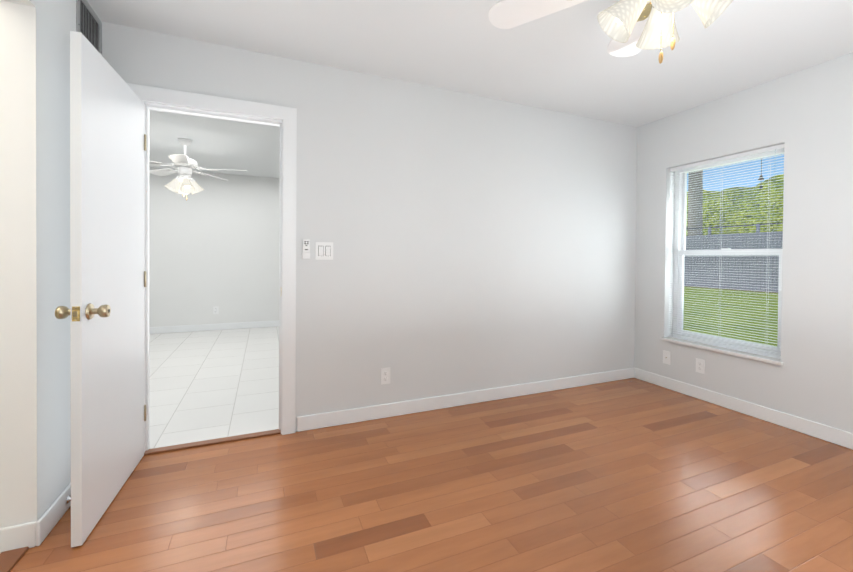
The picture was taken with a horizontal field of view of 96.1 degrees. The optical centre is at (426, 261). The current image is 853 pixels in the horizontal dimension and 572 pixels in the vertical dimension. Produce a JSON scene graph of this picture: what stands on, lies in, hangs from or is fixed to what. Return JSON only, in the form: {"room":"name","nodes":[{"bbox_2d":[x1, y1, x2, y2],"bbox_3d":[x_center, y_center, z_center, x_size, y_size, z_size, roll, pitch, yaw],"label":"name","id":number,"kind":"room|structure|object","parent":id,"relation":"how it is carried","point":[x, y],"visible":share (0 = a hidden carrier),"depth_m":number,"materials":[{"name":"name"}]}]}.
{"room":"empty bedroom","nodes":[
{"label":"empty bedroom","id":0,"kind":"room"},
{"bbox_2d":[0,0,101,527],"bbox_3d":[-1.495,-0.088,1.248,0.124,2.440,1.840,0,1,-23],"label":"wall","id":1,"kind":"structure","parent":0,"point":[35,406],"depth_m":1.51,"materials":[{"name":"paint"}]},
{"bbox_2d":[0,521,35,552],"bbox_3d":[-1.609,1.079,1.491,0.137,0.100,0.013,0,1,-23],"label":"baseboard","id":2,"kind":"structure","parent":1,"relation":"attached to","point":[17,536],"depth_m":1.49,"materials":[{"name":"paint"}]},
{"bbox_2d":[36,482,70,545],"bbox_3d":[-1.665,1.075,1.818,0.013,0.100,0.660,0,1,-23],"label":"baseboard","id":3,"kind":"structure","parent":1,"relation":"attached to","point":[51,516],"depth_m":1.61,"materials":[{"name":"paint"}]},
{"bbox_2d":[66,495,70,503],"bbox_3d":[-1.583,1.076,1.747,0.083,0.032,0.032,0,1,-23],"label":"door stop","id":4,"kind":"object","parent":1,"relation":"attached to","point":[68,498],"visible":0.29,"depth_m":1.73,"materials":[{"name":"silver metal"}]},
{"bbox_2d":[76,0,101,54],"bbox_3d":[-1.720,-1.140,1.960,0.008,0.325,0.295,0,1,-23],"label":"air vent","id":5,"kind":"object","parent":1,"relation":"in","point":[88,24],"visible":0.62,"depth_m":1.95,"materials":[{"name":"silver metal"}]},
{"bbox_2d":[149,326,278,448],"bbox_3d":[-1.813,1.127,4.432,6.950,0.060,4.175,0,1,-23],"label":"floor","id":6,"kind":"structure","parent":0,"point":[209,385],"depth_m":3.44,"materials":[{"name":"white tile"}]},
{"bbox_2d":[149,168,279,326],"bbox_3d":[-3.497,-0.152,5.927,5.040,2.440,0.120,0,1,-23],"label":"wall","id":7,"kind":"structure","parent":0,"point":[214,243],"depth_m":5.95,"materials":[{"name":"paint"}]},
{"bbox_2d":[149,320,278,333],"bbox_3d":[-3.480,1.018,5.878,4.800,0.100,0.013,0,1,-23],"label":"baseboard","id":8,"kind":"structure","parent":7,"relation":"attached to","point":[191,328],"depth_m":5.94,"materials":[{"name":"paint"}]},
{"bbox_2d":[213,306,218,313],"bbox_3d":[-3.276,0.759,5.963,0.070,0.115,0.008,0,1,-23],"label":"outlet","id":9,"kind":"object","parent":7,"relation":"attached to","point":[216,310],"visible":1,"depth_m":5.96,"materials":[{"name":"white plastic"}]},
{"bbox_2d":[102,22,636,431],"bbox_3d":[-1.012,-0.098,2.514,6.970,2.440,0.120,0,1,-23],"label":"wall","id":10,"kind":"structure","parent":0,"point":[480,242],"depth_m":2.90,"materials":[{"name":"paint"}]},
{"bbox_2d":[55,31,145,546],"bbox_3d":[-1.503,0.110,1.841,0.173,2.015,0.755,0,1,-21],"label":"door","id":11,"kind":"structure","parent":10,"relation":"in","point":[105,311],"depth_m":1.69,"materials":[{"name":"paint"}]},
{"bbox_2d":[127,83,296,451],"bbox_3d":[-1.304,0.062,2.394,0.916,2.118,0.154,0,1,-23],"label":"door frame","id":12,"kind":"structure","parent":10,"relation":"attached to","point":[283,118],"depth_m":2.47,"materials":[{"name":"paint"}]},
{"bbox_2d":[302,239,309,258],"bbox_3d":[-0.794,-0.082,2.529,0.048,0.126,0.022,0,1,-23],"label":"switch","id":13,"kind":"object","parent":10,"relation":"attached to","point":[306,249],"visible":1,"depth_m":2.52,"materials":[{"name":"white plastic"}]},
{"bbox_2d":[315,242,332,259],"bbox_3d":[-0.687,-0.071,2.580,0.116,0.117,0.013,0,1,-23],"label":"switch plate","id":14,"kind":"object","parent":10,"relation":"attached to","point":[323,250],"visible":1,"depth_m":2.58,"materials":[{"name":"white plastic"}]},
{"bbox_2d":[381,368,389,384],"bbox_3d":[-0.294,0.826,2.760,0.070,0.115,0.008,0,1,-23],"label":"electrical outlet","id":15,"kind":"object","parent":10,"relation":"attached to","point":[385,375],"visible":1,"depth_m":2.76,"materials":[{"name":"white plastic"}]},
{"bbox_2d":[297,367,634,431],"bbox_3d":[0.588,1.079,3.133,3.133,0.100,0.013,0,1,-23],"label":"baseboard","id":16,"kind":"structure","parent":10,"relation":"attached to","point":[328,419],"depth_m":2.95,"materials":[{"name":"paint"}]},
{"bbox_2d":[10,378,852,571],"bbox_3d":[0.914,1.181,1.214,4.422,0.060,3.875,0,1,-23],"label":"floor","id":17,"kind":"structure","parent":0,"point":[631,475],"depth_m":1.85,"materials":[{"name":"brown wood"}]},
{"bbox_2d":[0,547,28,571],"bbox_3d":[-1.374,1.130,0.956,0.080,0.011,1.178,0,1,-23],"label":"threshold","id":18,"kind":"object","parent":17,"relation":"on","point":[9,559],"visible":1,"depth_m":1.45,"materials":[{"name":"brown wood"}]},
{"bbox_2d":[144,429,280,454],"bbox_3d":[-1.301,1.116,2.379,0.750,0.012,0.055,0,1,-23],"label":"threshold","id":19,"kind":"object","parent":17,"relation":"on","point":[208,442],"visible":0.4,"depth_m":2.36,"materials":[{"name":"brown wood"}]},
{"bbox_2d":[87,0,852,177],"bbox_3d":[-1.041,-1.359,2.620,7.050,0.080,8.150,0,1,-23],"label":"ceiling","id":20,"kind":"structure","parent":0,"point":[564,60],"depth_m":2.36,"materials":[{"name":"paint"}]},
{"bbox_2d":[149,138,246,200],"bbox_3d":[-2.653,-1.012,4.213,1.242,0.673,1.207,0,1,-23],"label":"ceiling fan","id":21,"kind":"object","parent":20,"relation":"hanging from","point":[187,184],"visible":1,"depth_m":4.21,"materials":[{"name":"white metal"}]},
{"bbox_2d":[489,0,732,63],"bbox_3d":[0.829,-0.980,1.248,1.225,0.620,1.178,0,1,-23],"label":"ceiling fan","id":22,"kind":"object","parent":20,"relation":"hanging from","point":[631,27],"visible":1,"depth_m":1.40,"materials":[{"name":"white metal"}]},
{"bbox_2d":[634,52,852,432],"bbox_3d":[2.880,-0.062,1.995,0.200,2.440,3.860,0,1,-23],"label":"wall","id":23,"kind":"structure","parent":0,"point":[816,376],"depth_m":2.64,"materials":[{"name":"paint"}]},
{"bbox_2d":[663,350,670,364],"bbox_3d":[2.154,0.863,3.439,0.011,0.115,0.070,0,1,-23],"label":"outlet","id":24,"kind":"object","parent":23,"relation":"attached to","point":[666,357],"visible":1,"depth_m":3.43,"materials":[{"name":"white plastic"}]},
{"bbox_2d":[696,358,704,373],"bbox_3d":[2.267,0.867,3.175,0.008,0.115,0.070,0,1,-23],"label":"electrical outlet","id":25,"kind":"object","parent":23,"relation":"attached to","point":[700,365],"visible":1,"depth_m":3.17,"materials":[{"name":"white plastic"}]},
{"bbox_2d":[660,337,783,364],"bbox_3d":[2.355,0.705,3.092,0.145,0.025,0.886,0,1,-23],"label":"window sill","id":26,"kind":"structure","parent":23,"relation":"on","point":[767,359],"depth_m":2.99,"materials":[{"name":"stone"}]},
{"bbox_2d":[673,149,783,356],"bbox_3d":[2.456,-0.072,3.124,0.074,1.533,0.850,0,1,-23],"label":"window","id":27,"kind":"structure","parent":23,"relation":"in","point":[679,261],"depth_m":3.19,"materials":[{"name":"white metal"}]},
{"bbox_2d":[668,144,783,358],"bbox_3d":[2.366,-0.073,3.086,0.039,1.521,0.834,0,1,-23],"label":"window blinds","id":28,"kind":"object","parent":27,"relation":"attached to","point":[755,152],"visible":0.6,"depth_m":3.03,"materials":[{"name":"white plastic"}]},
{"bbox_2d":[635,368,852,449],"bbox_3d":[2.752,1.107,2.015,0.013,0.100,3.727,0,1,-23],"label":"baseboard","id":29,"kind":"structure","parent":23,"relation":"attached to","point":[843,438],"depth_m":2.80,"materials":[{"name":"paint"}]},
{"label":"outside","id":30,"kind":"structure","parent":0,"visible":0},
{"bbox_2d":[683,286,777,346],"bbox_3d":[17.741,1.298,21.504,42.350,0.050,54.000,0,1,-23],"label":"grass","id":31,"kind":"structure","parent":30,"point":[715,301],"depth_m":9.71,"materials":[{"name":"green plant"}]},
{"bbox_2d":[687,170,702,235],"bbox_3d":[14.155,-3.606,20.186,5.115,9.661,5.194,0,1,-23],"label":"palm tree","id":32,"kind":"object","parent":31,"relation":"on","point":[693,210],"depth_m":19.86,"materials":[{"name":"grey plant"}]},
{"bbox_2d":[684,286,776,292],"bbox_3d":[12.653,1.243,20.445,0.549,0.003,48.000,0,1,-23],"label":"mulch","id":33,"kind":"object","parent":31,"relation":"on","point":[729,289],"depth_m":17.50,"materials":[{"name":"brown soil"}]},
{"bbox_2d":[684,222,782,291],"bbox_3d":[13.011,-0.236,20.575,0.200,2.956,48.100,0,1,-23],"label":"fence","id":34,"kind":"object","parent":31,"relation":"on","point":[748,263],"depth_m":17.57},
{"bbox_2d":[686,174,783,235],"bbox_3d":[16.662,-1.602,22.094,4.989,5.676,43.538,0,1,-23],"label":"hedge","id":35,"kind":"object","parent":31,"relation":"on","point":[777,214],"depth_m":19.38,"materials":[{"name":"green plant"}]},
{"bbox_3d":[2.503,-1.396,4.059,0.700,0.140,8.350,0,1,-23],"label":"roof","id":36,"kind":"structure","parent":30,"visible":0},
{"bbox_2d":[758,158,763,188],"bbox_3d":[2.989,-0.979,3.418,0.042,0.673,0.042,0,1,-23],"label":"hanging windchime","id":37,"kind":"object","parent":36,"relation":"hanging from","point":[761,175],"depth_m":3.42,"materials":[{"name":"grey metal"}]}
]}

